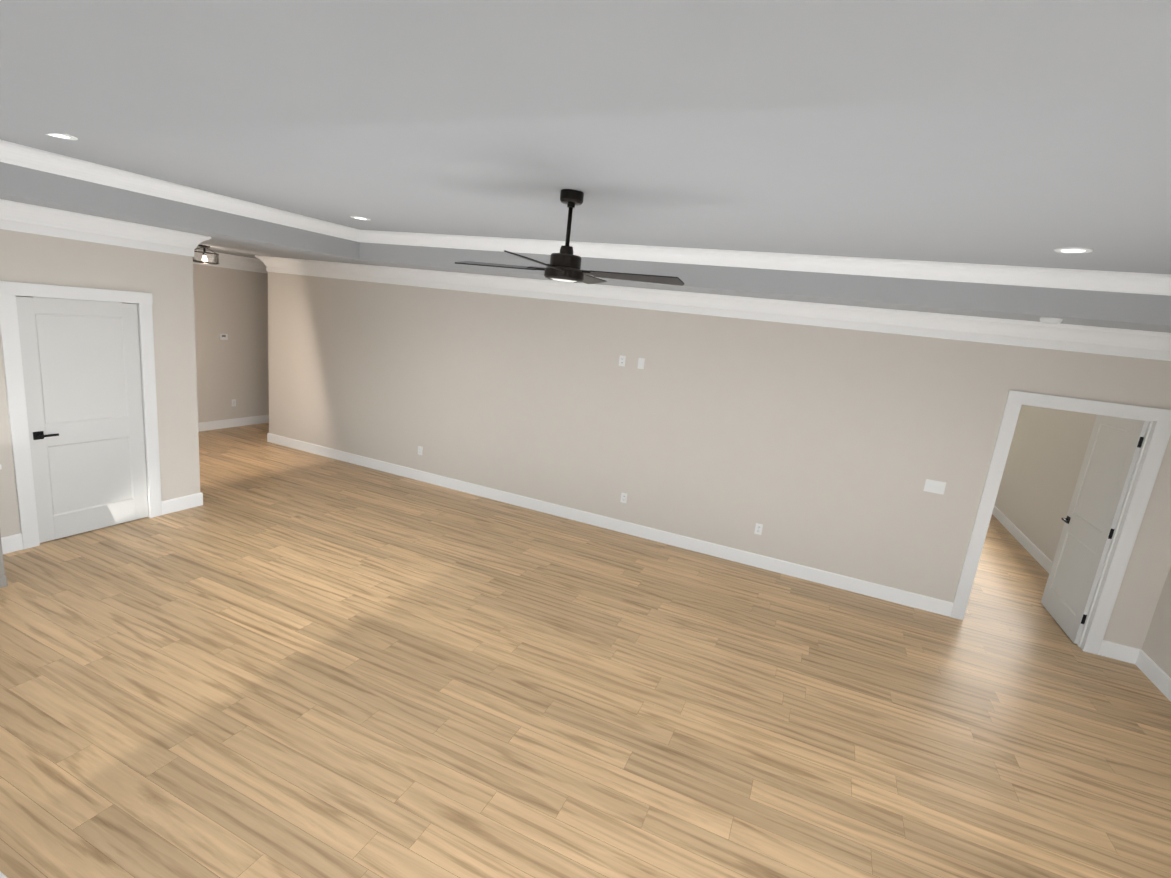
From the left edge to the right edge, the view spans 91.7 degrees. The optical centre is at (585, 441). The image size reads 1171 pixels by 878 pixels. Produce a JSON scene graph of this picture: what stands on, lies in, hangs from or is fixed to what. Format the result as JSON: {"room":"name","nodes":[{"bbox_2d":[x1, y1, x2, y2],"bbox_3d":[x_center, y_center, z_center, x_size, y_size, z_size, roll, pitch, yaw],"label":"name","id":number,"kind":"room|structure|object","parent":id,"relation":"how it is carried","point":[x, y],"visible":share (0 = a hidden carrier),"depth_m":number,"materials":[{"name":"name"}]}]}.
{"room":"living room","nodes":[
{"label":"living room","id":0,"kind":"room"},
{"bbox_2d":[0,229,199,537],"bbox_3d":[-6.137,-0.125,0.626,0.120,3.300,11.120,11,13,22],"label":"wall","id":1,"kind":"structure","parent":0,"point":[165,279],"depth_m":5.22,"materials":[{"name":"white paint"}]},
{"bbox_2d":[0,281,161,548],"bbox_3d":[-4.344,-0.249,4.943,0.146,2.140,1.068,11,13,22],"label":"door frame","id":2,"kind":"structure","parent":1,"relation":"attached to","point":[14,382],"depth_m":4.63,"materials":[{"name":"white paint"}]},
{"bbox_2d":[16,296,148,542],"bbox_3d":[-4.307,-0.195,4.936,0.088,2.030,0.852,11,13,22],"label":"pantry door","id":3,"kind":"structure","parent":1,"relation":"in","point":[81,365],"depth_m":4.90,"materials":[{"name":"white paint"}]},
{"bbox_2d":[193,264,268,422],"bbox_3d":[-5.545,-1.909,9.307,0.120,3.300,5.840,11,13,22],"label":"wall","id":4,"kind":"structure","parent":0,"point":[232,304],"depth_m":9.05,"materials":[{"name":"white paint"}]},
{"bbox_2d":[219,334,227,339],"bbox_3d":[-5.680,-1.649,8.906,0.024,0.090,0.130,11,13,22],"label":"thermostat","id":5,"kind":"object","parent":4,"relation":"attached to","point":[223,336],"visible":1,"depth_m":8.90,"materials":[{"name":"white plastic"}]},
{"bbox_2d":[231,399,235,405],"bbox_3d":[-5.740,-0.638,9.270,0.009,0.115,0.070,11,13,22],"label":"outlet","id":6,"kind":"object","parent":4,"relation":"attached to","point":[233,401],"visible":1,"depth_m":9.27,"materials":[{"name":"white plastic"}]},
{"bbox_2d":[0,423,1170,877],"bbox_3d":[-2.102,1.451,3.596,12.300,0.120,19.800,11,13,22],"label":"floor","id":7,"kind":"structure","parent":0,"point":[266,659],"depth_m":3.50,"materials":[{"name":"brown wood"}]},
{"bbox_2d":[0,534,7,587],"bbox_3d":[-4.594,0.622,3.781,0.617,0.875,0.802,11,13,22],"label":"base cabinet","id":8,"kind":"object","parent":7,"relation":"on","point":[3,579],"depth_m":4.08,"materials":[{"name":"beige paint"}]},
{"bbox_2d":[0,0,1170,332],"bbox_3d":[-2.261,-1.227,1.901,11.840,0.316,16.840,11,13,22],"label":"ceiling","id":9,"kind":"structure","parent":0,"point":[1016,132],"depth_m":1.88,"materials":[{"name":"white paint"}]},
{"bbox_2d":[45,134,77,139],"bbox_3d":[-3.030,-1.760,3.256,0.180,0.006,0.180,11,13,22],"label":"recessed light","id":10,"kind":"object","parent":9,"relation":"in","point":[66,136],"visible":0.56,"depth_m":3.28,"materials":[{"name":"white plastic"}]},
{"bbox_2d":[0,140,359,241],"bbox_3d":[-3.314,-2.018,4.592,0.101,0.122,3.810,11,13,22],"label":"crown molding","id":11,"kind":"structure","parent":9,"relation":"attached to","point":[75,168],"depth_m":4.45,"materials":[{"name":"white paint"}]},
{"bbox_2d":[193,245,218,264],"bbox_3d":[-4.725,-2.324,7.045,0.307,0.218,0.307,11,13,22],"label":"light","id":12,"kind":"object","parent":9,"relation":"attached to","point":[204,260],"visible":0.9,"depth_m":7.04,"materials":[{"name":"brown metal"}]},
{"bbox_2d":[350,216,370,219],"bbox_3d":[-2.116,-2.102,5.339,0.180,0.006,0.180,11,13,22],"label":"recessed light","id":13,"kind":"object","parent":9,"relation":"in","point":[360,218],"visible":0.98,"depth_m":5.32,"materials":[{"name":"white plastic"}]},
{"bbox_2d":[455,189,683,285],"bbox_3d":[-0.102,-1.192,3.311,1.069,0.497,1.069,0,14,-29],"label":"fan","id":14,"kind":"object","parent":9,"relation":"hanging from","point":[564,265],"visible":1,"depth_m":3.26,"materials":[{"name":"black metal"}]},
{"bbox_2d":[360,230,1170,295],"bbox_3d":[0.702,-1.668,5.056,7.200,0.122,0.101,11,13,22],"label":"crown molding","id":15,"kind":"structure","parent":9,"relation":"attached to","point":[1078,279],"depth_m":4.56,"materials":[{"name":"white paint"}]},
{"bbox_2d":[1040,317,1062,323],"bbox_3d":[3.485,-0.904,4.256,0.136,0.041,0.136,11,13,22],"label":"smoke detector","id":16,"kind":"object","parent":9,"relation":"attached to","point":[1044,320],"visible":1,"depth_m":4.21,"materials":[{"name":"white plastic"}]},
{"bbox_2d":[1054,248,1092,252],"bbox_3d":[2.850,-1.117,3.319,0.180,0.006,0.180,11,13,22],"label":"recessed light","id":17,"kind":"object","parent":9,"relation":"in","point":[1073,250],"visible":1,"depth_m":3.31,"materials":[{"name":"white plastic"}]},
{"bbox_2d":[268,272,1170,648],"bbox_3d":[0.174,-0.662,6.447,10.570,3.300,0.120,11,13,22],"label":"wall","id":18,"kind":"structure","parent":0,"point":[832,450],"depth_m":6.00,"materials":[{"name":"beige paint"}]},
{"bbox_2d":[418,446,422,454],"bbox_3d":[-2.196,0.116,7.544,0.070,0.115,0.009,11,13,22],"label":"electrical outlet","id":19,"kind":"object","parent":18,"relation":"attached to","point":[420,448],"visible":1,"depth_m":7.54,"materials":[{"name":"white plastic"}]},
{"bbox_2d":[0,199,1170,360],"bbox_3d":[-2.289,-0.974,1.955,11.600,0.205,16.600,11,13,22],"label":"crown molding","id":20,"kind":"structure","parent":18,"relation":"attached to","point":[1113,341],"depth_m":5.24,"materials":[{"name":"white paint"}]},
{"bbox_2d":[619,355,625,366],"bbox_3d":[0.402,-0.890,6.237,0.070,0.115,0.009,11,13,22],"label":"outlet","id":21,"kind":"object","parent":18,"relation":"attached to","point":[622,360],"visible":1,"depth_m":6.23,"materials":[{"name":"white plastic"}]},
{"bbox_2d":[620,493,626,502],"bbox_3d":[0.437,0.638,6.473,0.070,0.115,0.009,11,13,22],"label":"electrical outlet","id":22,"kind":"object","parent":18,"relation":"attached to","point":[623,497],"visible":1,"depth_m":6.47,"materials":[{"name":"white plastic"}]},
{"bbox_2d":[638,358,644,368],"bbox_3d":[0.603,-0.850,6.156,0.070,0.115,0.008,11,13,22],"label":"outlet","id":23,"kind":"object","parent":18,"relation":"attached to","point":[641,361],"visible":1,"depth_m":6.15,"materials":[{"name":"white plastic"}]},
{"bbox_2d":[754,523,762,534],"bbox_3d":[1.803,0.909,5.917,0.070,0.115,0.009,11,13,22],"label":"electrical outlet","id":24,"kind":"object","parent":18,"relation":"attached to","point":[758,529],"visible":1,"depth_m":5.92,"materials":[{"name":"white plastic"}]},
{"bbox_2d":[923,479,945,494],"bbox_3d":[3.208,0.413,5.215,0.162,0.115,0.015,11,13,22],"label":"light switch","id":25,"kind":"object","parent":18,"relation":"attached to","point":[934,486],"visible":1,"depth_m":5.22,"materials":[{"name":"white plastic"}]},
{"bbox_2d":[950,390,1170,654],"bbox_3d":[4.065,0.686,4.959,1.118,2.140,0.168,11,13,22],"label":"door frame","id":26,"kind":"structure","parent":18,"relation":"attached to","point":[1140,486],"depth_m":4.79,"materials":[{"name":"white paint"}]},
{"bbox_2d":[1041,415,1148,643],"bbox_3d":[4.642,0.741,5.233,0.141,2.030,0.915,11,13,22],"label":"bedroom door","id":27,"kind":"structure","parent":18,"relation":"in","point":[1105,474],"depth_m":5.17,"materials":[{"name":"white paint"}]},
{"bbox_2d":[995,405,1170,677],"bbox_3d":[-0.504,0.042,2.790,8.840,3.300,19.470,11,13,22],"label":"wall","id":28,"kind":"structure","parent":0,"point":[1044,460],"depth_m":7.30,"materials":[{"name":"beige paint"}]},
{"bbox_2d":[1,415,1170,701],"bbox_3d":[-2.042,1.308,3.674,11.600,0.138,19.230,11,13,22],"label":"baseboard","id":29,"kind":"structure","parent":28,"relation":"attached to","point":[1149,667],"depth_m":6.25,"materials":[{"name":"white paint"}]}
]}

